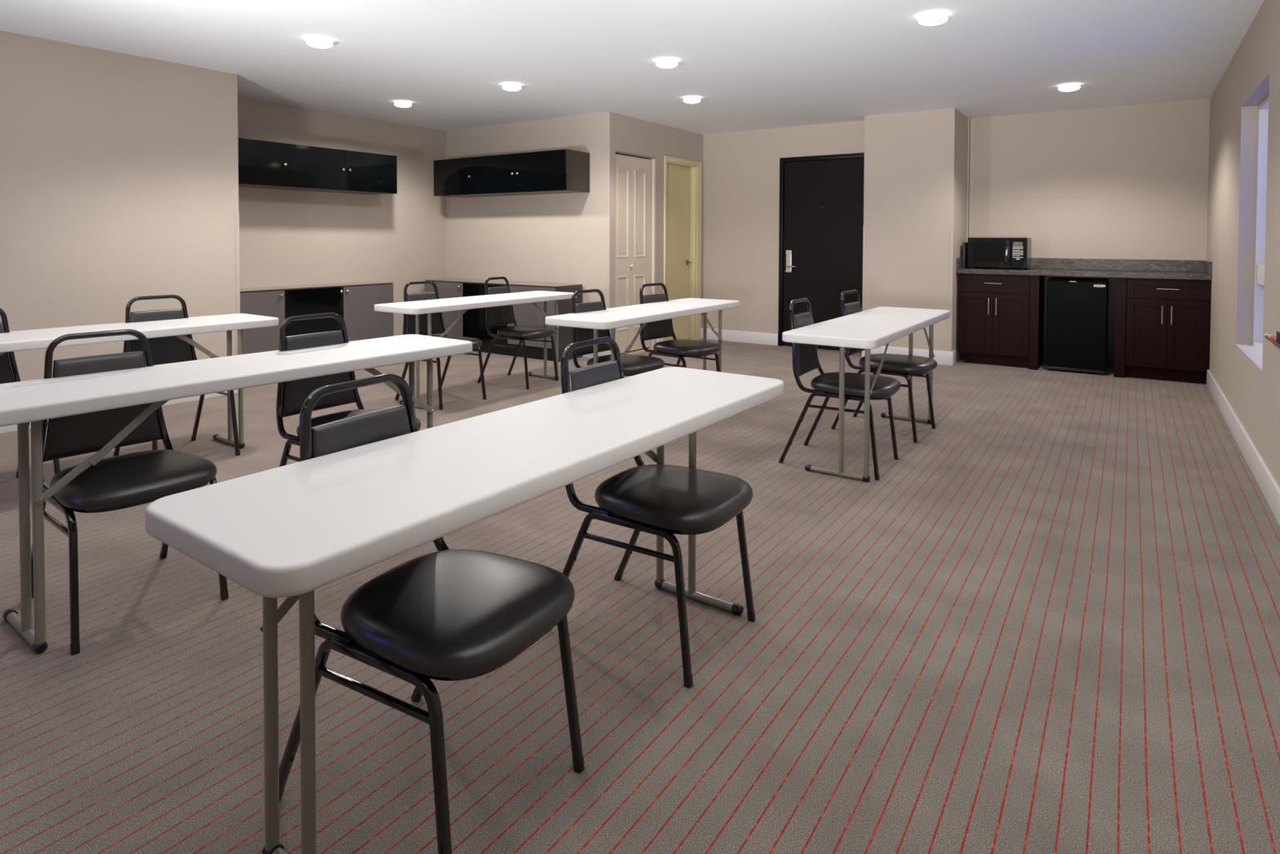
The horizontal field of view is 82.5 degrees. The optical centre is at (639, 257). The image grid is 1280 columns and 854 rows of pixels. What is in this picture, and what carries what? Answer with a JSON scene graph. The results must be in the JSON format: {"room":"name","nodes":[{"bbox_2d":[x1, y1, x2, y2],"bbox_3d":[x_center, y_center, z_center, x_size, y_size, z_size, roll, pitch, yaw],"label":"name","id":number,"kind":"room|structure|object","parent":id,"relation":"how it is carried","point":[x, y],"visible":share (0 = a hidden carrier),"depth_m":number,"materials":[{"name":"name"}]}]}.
{"room":"meeting room","nodes":[
{"label":"meeting room","id":0,"kind":"room"},
{"bbox_2d":[0,30,238,381],"bbox_3d":[-4.909,-0.145,4.085,1.090,2.492,4.695,1,2,34],"label":"wall","id":1,"kind":"structure","parent":0,"point":[119,171],"depth_m":4.99,"materials":[{"name":"beige paint"}]},
{"bbox_2d":[0,389,238,433],"bbox_3d":[-4.450,1.043,3.812,0.016,0.135,4.670,1,2,34],"label":"baseboard","id":2,"kind":"structure","parent":1,"relation":"attached to","point":[12,428],"depth_m":5.37,"materials":[{"name":"white paint"}]},
{"bbox_2d":[235,212,239,355],"bbox_3d":[-3.165,0.351,5.737,0.031,1.410,0.031,1,2,34],"label":"trim","id":3,"kind":"structure","parent":1,"relation":"attached to","point":[237,214],"depth_m":5.72,"materials":[{"name":"beige paint"}]},
{"bbox_2d":[237,97,446,336],"bbox_3d":[-3.175,-0.225,7.504,0.145,2.492,2.915,1,2,34],"label":"wall","id":4,"kind":"structure","parent":0,"point":[287,237],"depth_m":7.54,"materials":[{"name":"beige paint"}]},
{"bbox_2d":[238,137,396,195],"bbox_3d":[-3.197,-0.844,6.940,0.423,0.393,1.849,1,2,34],"label":"upper cabinet","id":5,"kind":"object","parent":4,"relation":"attached to","point":[262,164],"visible":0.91,"depth_m":6.84,"materials":[{"name":"black wood"}]},
{"bbox_2d":[445,113,593,356],"bbox_3d":[-1.408,-0.236,8.155,2.350,2.492,0.140,1,2,34],"label":"wall","id":6,"kind":"structure","parent":0,"point":[537,237],"depth_m":7.96,"materials":[{"name":"beige paint"}]},
{"bbox_2d":[433,149,589,197],"bbox_3d":[-1.423,-0.874,7.812,1.914,0.400,0.418,1,2,34],"label":"upper cabinet","id":7,"kind":"object","parent":6,"relation":"attached to","point":[562,171],"visible":1,"depth_m":7.52,"materials":[{"name":"black wood"}]},
{"bbox_2d":[582,351,608,358],"bbox_3d":[-0.450,0.964,7.443,0.323,0.135,0.016,1,2,34],"label":"baseboard","id":8,"kind":"structure","parent":6,"relation":"attached to","point":[604,353],"depth_m":7.41,"materials":[{"name":"white paint"}]},
{"bbox_2d":[0,0,1264,134],"bbox_3d":[-0.703,-1.436,4.420,7.750,0.100,10.300,1,2,34],"label":"ceiling","id":9,"kind":"structure","parent":0,"point":[750,64],"depth_m":4.95,"materials":[{"name":"white paint"}]},
{"bbox_2d":[306,36,333,48],"bbox_3d":[-2.054,-1.371,4.681,0.160,0.051,0.160,1,2,34],"label":"recessed light","id":10,"kind":"object","parent":9,"relation":"in","point":[314,42],"visible":1,"depth_m":4.63,"materials":[{"name":"white"}]},
{"bbox_2d":[394,100,411,107],"bbox_3d":[-2.214,-1.426,6.818,0.160,0.051,0.160,1,2,34],"label":"recessed light","id":11,"kind":"object","parent":9,"relation":"in","point":[400,104],"visible":1,"depth_m":6.77,"materials":[{"name":"white"}]},
{"bbox_2d":[502,83,521,91],"bbox_3d":[-1.059,-1.402,6.031,0.160,0.051,0.160,1,2,34],"label":"recessed light","id":12,"kind":"object","parent":9,"relation":"in","point":[507,86],"visible":1,"depth_m":5.98,"materials":[{"name":"white"}]},
{"bbox_2d":[655,58,678,68],"bbox_3d":[0.192,-1.377,5.205,0.160,0.051,0.160,1,2,34],"label":"recessed light","id":13,"kind":"object","parent":9,"relation":"in","point":[663,63],"visible":1,"depth_m":5.16,"materials":[{"name":"white"}]},
{"bbox_2d":[683,96,700,103],"bbox_3d":[0.467,-1.411,6.563,0.160,0.051,0.160,1,2,34],"label":"recessed light","id":14,"kind":"object","parent":9,"relation":"in","point":[689,100],"visible":1,"depth_m":6.51,"materials":[{"name":"white"}]},
{"bbox_2d":[918,12,948,26],"bbox_3d":[1.661,-1.346,4.137,0.160,0.051,0.160,1,2,34],"label":"recessed light","id":15,"kind":"object","parent":9,"relation":"in","point":[932,19],"visible":1,"depth_m":4.09,"materials":[{"name":"white"}]},
{"bbox_2d":[1057,83,1080,92],"bbox_3d":[3.517,-1.386,5.981,0.160,0.051,0.160,1,2,34],"label":"recessed light","id":16,"kind":"object","parent":9,"relation":"in","point":[1072,86],"visible":1,"depth_m":5.94,"materials":[{"name":"white"}]},
{"bbox_2d":[0,338,1279,853],"bbox_3d":[-0.711,1.155,4.485,7.750,0.100,10.300,1,2,34],"label":"floor","id":17,"kind":"structure","parent":0,"point":[1050,623],"depth_m":2.07,"materials":[{"name":"carpet"}]},
{"bbox_2d":[0,307,60,477],"bbox_3d":[-3.036,0.684,3.378,0.578,0.891,0.433,1,2,34],"label":"chair","id":18,"kind":"object","parent":17,"relation":"on","point":[9,373],"visible":0.27,"depth_m":3.61,"materials":[{"name":"black leather"}]},
{"bbox_2d":[31,328,228,654],"bbox_3d":[-1.720,0.712,2.442,0.578,0.891,0.433,1,2,38],"label":"chair","id":19,"kind":"object","parent":17,"relation":"on","point":[124,481],"visible":0.7,"depth_m":2.44,"materials":[{"name":"black leather"}]},
{"bbox_2d":[0,313,278,448],"bbox_3d":[-2.843,0.744,3.742,0.480,0.745,1.810,1,2,36],"label":"folding table","id":20,"kind":"object","parent":17,"relation":"on","point":[26,340],"visible":0.73,"depth_m":3.94,"materials":[{"name":"white plastic"}]},
{"bbox_2d":[113,294,239,456],"bbox_3d":[-2.571,0.668,4.054,0.578,0.891,0.433,1,2,35],"label":"chair","id":21,"kind":"object","parent":17,"relation":"on","point":[167,349],"visible":0.32,"depth_m":4.17,"materials":[{"name":"black plastic"}]},
{"bbox_2d":[0,333,472,653],"bbox_3d":[-1.472,0.773,2.788,0.480,0.745,1.792,1,2,36],"label":"folding table","id":22,"kind":"object","parent":17,"relation":"on","point":[33,402],"visible":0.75,"depth_m":2.35,"materials":[{"name":"white plastic"}]},
{"bbox_2d":[240,281,393,354],"bbox_3d":[-3.219,0.656,6.962,0.413,0.757,1.805,1,2,34],"label":"base cabinet","id":23,"kind":"object","parent":17,"relation":"on","point":[354,302],"visible":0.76,"depth_m":6.91,"materials":[{"name":"dark grey-brown laminate"},{"name":"black gloss laminate"},{"name":"metal"}]},
{"bbox_2d":[275,312,421,466],"bbox_3d":[-1.226,0.698,3.067,0.578,0.891,0.433,1,2,34],"label":"chair","id":24,"kind":"object","parent":17,"relation":"on","point":[291,395],"visible":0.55,"depth_m":3.12,"materials":[{"name":"black leather"}]},
{"bbox_2d":[279,373,584,853],"bbox_3d":[-0.450,0.737,1.610,0.578,0.891,0.433,1,2,30],"label":"chair","id":25,"kind":"object","parent":17,"relation":"on","point":[446,614],"visible":0.55,"depth_m":1.50,"materials":[{"name":"black leather"}]},
{"bbox_2d":[395,280,486,409],"bbox_3d":[-1.492,0.635,5.500,0.578,0.891,0.433,1,2,35],"label":"chair","id":26,"kind":"object","parent":17,"relation":"on","point":[409,320],"visible":0.52,"depth_m":5.54,"materials":[{"name":"black leather"}]},
{"bbox_2d":[145,366,783,853],"bbox_3d":[-0.201,0.799,1.896,0.480,0.745,1.765,1,2,35],"label":"folding table","id":27,"kind":"object","parent":17,"relation":"on","point":[293,531],"visible":1,"depth_m":1.42,"materials":[{"name":"white plastic"}]},
{"bbox_2d":[373,290,576,408],"bbox_3d":[-1.230,0.697,5.826,0.480,0.745,1.774,1,2,34],"label":"folding table","id":28,"kind":"object","parent":17,"relation":"on","point":[417,308],"visible":0.71,"depth_m":5.55,"materials":[{"name":"white plastic"}]},
{"bbox_2d":[424,278,582,361],"bbox_3d":[-1.523,0.641,7.871,1.925,0.752,0.458,1,2,34],"label":"base cabinet","id":29,"kind":"object","parent":17,"relation":"on","point":[472,323],"visible":0.43,"depth_m":7.59,"materials":[{"name":"grey laminate"},{"name":"black gloss laminate"},{"name":"metal"}]},
{"bbox_2d":[477,276,558,389],"bbox_3d":[-1.022,0.619,6.204,0.578,0.891,0.433,1,2,28],"label":"chair","id":30,"kind":"object","parent":17,"relation":"on","point":[497,315],"visible":0.89,"depth_m":6.17,"materials":[{"name":"black leather"}]},
{"bbox_2d":[571,288,664,376],"bbox_3d":[-0.147,0.661,4.642,0.578,0.891,0.433,1,2,38],"label":"chair","id":31,"kind":"object","parent":17,"relation":"on","point":[632,364],"visible":0.55,"depth_m":4.66,"materials":[{"name":"black leather"}]},
{"bbox_2d":[545,297,739,372],"bbox_3d":[0.096,0.721,5.047,0.480,0.745,1.792,1,2,34],"label":"folding table","id":32,"kind":"object","parent":17,"relation":"on","point":[611,318],"visible":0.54,"depth_m":4.68,"materials":[{"name":"white plastic"}]},
{"bbox_2d":[560,337,755,688],"bbox_3d":[0.045,0.721,2.289,0.578,0.891,0.433,1,2,33],"label":"chair","id":33,"kind":"object","parent":17,"relation":"on","point":[664,500],"visible":0.67,"depth_m":2.17,"materials":[{"name":"black leather"}]},
{"bbox_2d":[639,282,720,372],"bbox_3d":[0.287,0.645,5.349,0.578,0.891,0.433,1,2,41],"label":"chair","id":34,"kind":"object","parent":17,"relation":"on","point":[674,348],"visible":0.75,"depth_m":5.33,"materials":[{"name":"black leather"}]},
{"bbox_2d":[778,297,900,479],"bbox_3d":[1.114,0.682,4.004,0.578,0.891,0.433,1,2,32],"label":"chair","id":35,"kind":"object","parent":17,"relation":"on","point":[805,356],"visible":0.86,"depth_m":3.94,"materials":[{"name":"black leather"}]},
{"bbox_2d":[782,306,950,481],"bbox_3d":[1.409,0.743,4.341,0.480,0.745,1.810,1,2,34],"label":"folding table","id":36,"kind":"object","parent":17,"relation":"on","point":[876,327],"visible":0.93,"depth_m":3.79,"materials":[{"name":"white plastic"}]},
{"bbox_2d":[831,288,937,442],"bbox_3d":[1.589,0.666,4.695,0.578,0.891,0.433,1,2,36],"label":"chair","id":37,"kind":"object","parent":17,"relation":"on","point":[901,365],"visible":0.62,"depth_m":4.59,"materials":[{"name":"black leather"}]},
{"bbox_2d":[958,273,1115,369],"bbox_3d":[3.834,0.611,7.082,1.299,0.888,0.564,1,2,34],"label":"base cabinet","id":38,"kind":"object","parent":17,"relation":"on","point":[1002,317],"visible":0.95,"depth_m":7.04,"materials":[{"name":"brown wood"}]},
{"bbox_2d":[956,257,1211,279],"bbox_3d":[4.109,0.094,6.890,1.992,0.153,0.558,1,2,34],"label":"countertop","id":39,"kind":"structure","parent":38,"relation":"on","point":[1098,268],"depth_m":6.82,"materials":[{"name":"grey stone"}]},
{"bbox_2d":[962,242,969,268],"bbox_3d":[3.336,-0.022,7.460,0.026,0.258,0.300,1,2,34],"label":"board","id":40,"kind":"object","parent":39,"relation":"on","point":[964,244],"visible":0.73,"depth_m":7.34,"materials":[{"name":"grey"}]},
{"bbox_2d":[967,237,1031,269],"bbox_3d":[3.579,-0.041,7.272,0.530,0.308,0.411,1,2,34],"label":"microwave","id":41,"kind":"object","parent":39,"relation":"on","point":[982,252],"visible":1,"depth_m":7.13,"materials":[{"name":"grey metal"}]},
{"bbox_2d":[1045,276,1108,375],"bbox_3d":[4.133,0.631,6.897,0.474,0.858,0.508,1,2,34],"label":"mini fridge","id":42,"kind":"object","parent":17,"relation":"on","point":[1077,308],"visible":1,"depth_m":6.69,"materials":[{"name":"black metal"}]},
{"bbox_2d":[1113,277,1210,383],"bbox_3d":[4.651,0.627,6.531,0.670,0.888,0.564,1,2,34],"label":"base cabinet","id":43,"kind":"object","parent":17,"relation":"on","point":[1165,335],"visible":0.95,"depth_m":6.33,"materials":[{"name":"brown wood"}]},
{"bbox_2d":[593,111,702,353],"bbox_3d":[0.181,-0.232,8.230,0.200,2.492,2.040,1,2,34],"label":"wall","id":44,"kind":"structure","parent":0,"point":[613,132],"depth_m":7.45,"materials":[{"name":"beige paint"}]},
{"bbox_2d":[606,218,611,333],"bbox_3d":[-0.311,0.252,7.358,0.031,1.275,0.031,1,2,34],"label":"trim","id":45,"kind":"structure","parent":44,"relation":"attached to","point":[609,220],"depth_m":7.34,"materials":[{"name":"beige paint"}]},
{"bbox_2d":[615,151,655,354],"bbox_3d":[-0.067,-0.031,7.745,0.078,2.112,0.746,1,2,34],"label":"door","id":46,"kind":"structure","parent":44,"relation":"in","point":[635,177],"depth_m":7.74,"materials":[{"name":"beige paint"}]},
{"bbox_2d":[608,328,702,355],"bbox_3d":[0.228,0.949,8.143,0.016,0.135,1.933,1,2,34],"label":"baseboard","id":47,"kind":"structure","parent":44,"relation":"attached to","point":[659,340],"depth_m":8.16,"materials":[{"name":"white paint"}]},
{"bbox_2d":[663,155,701,341],"bbox_3d":[0.441,-0.069,8.558,0.168,2.150,0.823,1,2,34],"label":"door","id":48,"kind":"structure","parent":44,"relation":"in","point":[682,177],"depth_m":8.67,"materials":[{"name":"beige paint"}]},
{"bbox_2d":[702,120,864,333],"bbox_3d":[1.648,-0.232,8.400,2.045,2.492,0.120,1,2,34],"label":"wall","id":49,"kind":"structure","parent":0,"point":[741,169],"depth_m":8.57,"materials":[{"name":"beige paint"}]},
{"bbox_2d":[706,328,777,345],"bbox_3d":[1.179,0.939,8.661,0.982,0.135,0.016,1,2,34],"label":"baseboard","id":50,"kind":"structure","parent":49,"relation":"attached to","point":[771,339],"depth_m":8.61,"materials":[{"name":"white paint"}]},
{"bbox_2d":[777,152,864,351],"bbox_3d":[2.019,-0.050,8.089,1.005,2.147,0.163,1,2,34],"label":"door","id":51,"kind":"structure","parent":49,"relation":"in","point":[821,224],"depth_m":8.10,"materials":[{"name":"black paint"}]},
{"bbox_2d":[863,107,968,361],"bbox_3d":[2.906,-0.209,7.661,0.868,2.492,0.840,1,2,34],"label":"wall pillar","id":52,"kind":"structure","parent":0,"point":[915,175],"depth_m":7.29,"materials":[{"name":"beige paint"}]},
{"bbox_2d":[862,226,866,311],"bbox_3d":[2.327,0.285,7.571,0.031,1.215,0.031,1,2,34],"label":"trim","id":53,"kind":"structure","parent":52,"relation":"attached to","point":[864,227],"depth_m":7.55,"materials":[{"name":"beige paint"}]},
{"bbox_2d":[862,346,955,365],"bbox_3d":[2.709,0.976,7.389,0.884,0.135,0.156,1,2,34],"label":"baseboard","id":54,"kind":"structure","parent":52,"relation":"attached to","point":[942,357],"depth_m":7.23,"materials":[{"name":"white paint"}]},
{"bbox_2d":[948,225,954,350],"bbox_3d":[3.027,0.299,7.100,0.031,1.215,0.031,1,2,34],"label":"trim","id":55,"kind":"structure","parent":52,"relation":"attached to","point":[952,227],"depth_m":7.09,"materials":[{"name":"beige paint"}]},
{"bbox_2d":[968,98,1210,364],"bbox_3d":[4.298,-0.192,7.164,1.997,2.492,0.110,1,2,34],"label":"wall","id":56,"kind":"structure","parent":0,"point":[1125,182],"depth_m":7.01,"materials":[{"name":"beige paint"}]},
{"bbox_2d":[968,118,970,237],"bbox_3d":[3.452,-0.729,7.652,0.004,1.445,0.004,1,2,34],"label":"trim","id":57,"kind":"structure","parent":56,"relation":"attached to","point":[970,118],"depth_m":7.65,"materials":[{"name":"beige"}]},
{"bbox_2d":[966,118,975,242],"bbox_3d":[3.459,-0.728,7.634,0.062,1.445,0.028,1,2,34],"label":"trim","id":58,"kind":"structure","parent":56,"relation":"attached to","point":[971,162],"depth_m":7.63,"materials":[{"name":"beige paint"}]},
{"bbox_2d":[1027,257,1204,272],"bbox_3d":[4.259,0.066,7.113,1.991,0.108,0.020,1,2,34],"label":"backsplash","id":59,"kind":"structure","parent":56,"relation":"attached to","point":[1161,265],"depth_m":6.91,"materials":[{"name":"grey stone"}]},
{"bbox_2d":[1205,0,1279,487],"bbox_3d":[2.427,-0.079,2.403,0.220,2.492,10.100,1,2,34],"label":"wall","id":60,"kind":"structure","parent":0,"point":[1252,75],"depth_m":4.60,"materials":[{"name":"beige paint"}]},
{"bbox_2d":[1206,368,1279,525],"bbox_3d":[2.166,1.103,2.262,0.016,0.135,9.490,1,2,34],"label":"baseboard","id":61,"kind":"structure","parent":60,"relation":"attached to","point":[1270,489],"depth_m":3.94,"materials":[{"name":"white paint"}]},
{"bbox_2d":[1235,96,1268,369],"bbox_3d":[3.568,-0.183,4.098,0.214,1.503,1.128,1,2,34],"label":"window","id":62,"kind":"structure","parent":60,"relation":"in","point":[1255,352],"depth_m":4.54,"materials":[{"name":"white plastic"}]},
{"bbox_2d":[1263,333,1279,347],"bbox_3d":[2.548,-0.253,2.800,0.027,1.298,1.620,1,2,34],"label":"marker tray","id":63,"kind":"object","parent":60,"relation":"attached to","point":[1268,336],"visible":0.83,"depth_m":3.37,"materials":[{"name":"white"}]},
{"bbox_2d":[1271,335,1276,342],"bbox_3d":[2.864,0.370,3.289,0.017,0.017,0.140,1,2,34],"label":"marker pen","id":64,"kind":"object","parent":63,"relation":"on","point":[1273,338],"visible":0.66,"depth_m":3.30,"materials":[{"name":"red plastic"}]},
{"bbox_2d":[1275,331,1279,344],"bbox_3d":[2.774,0.354,3.164,0.009,0.054,0.132,1,2,34],"label":"eraser","id":65,"kind":"object","parent":63,"relation":"on","point":[1277,339],"visible":0.94,"depth_m":3.18,"materials":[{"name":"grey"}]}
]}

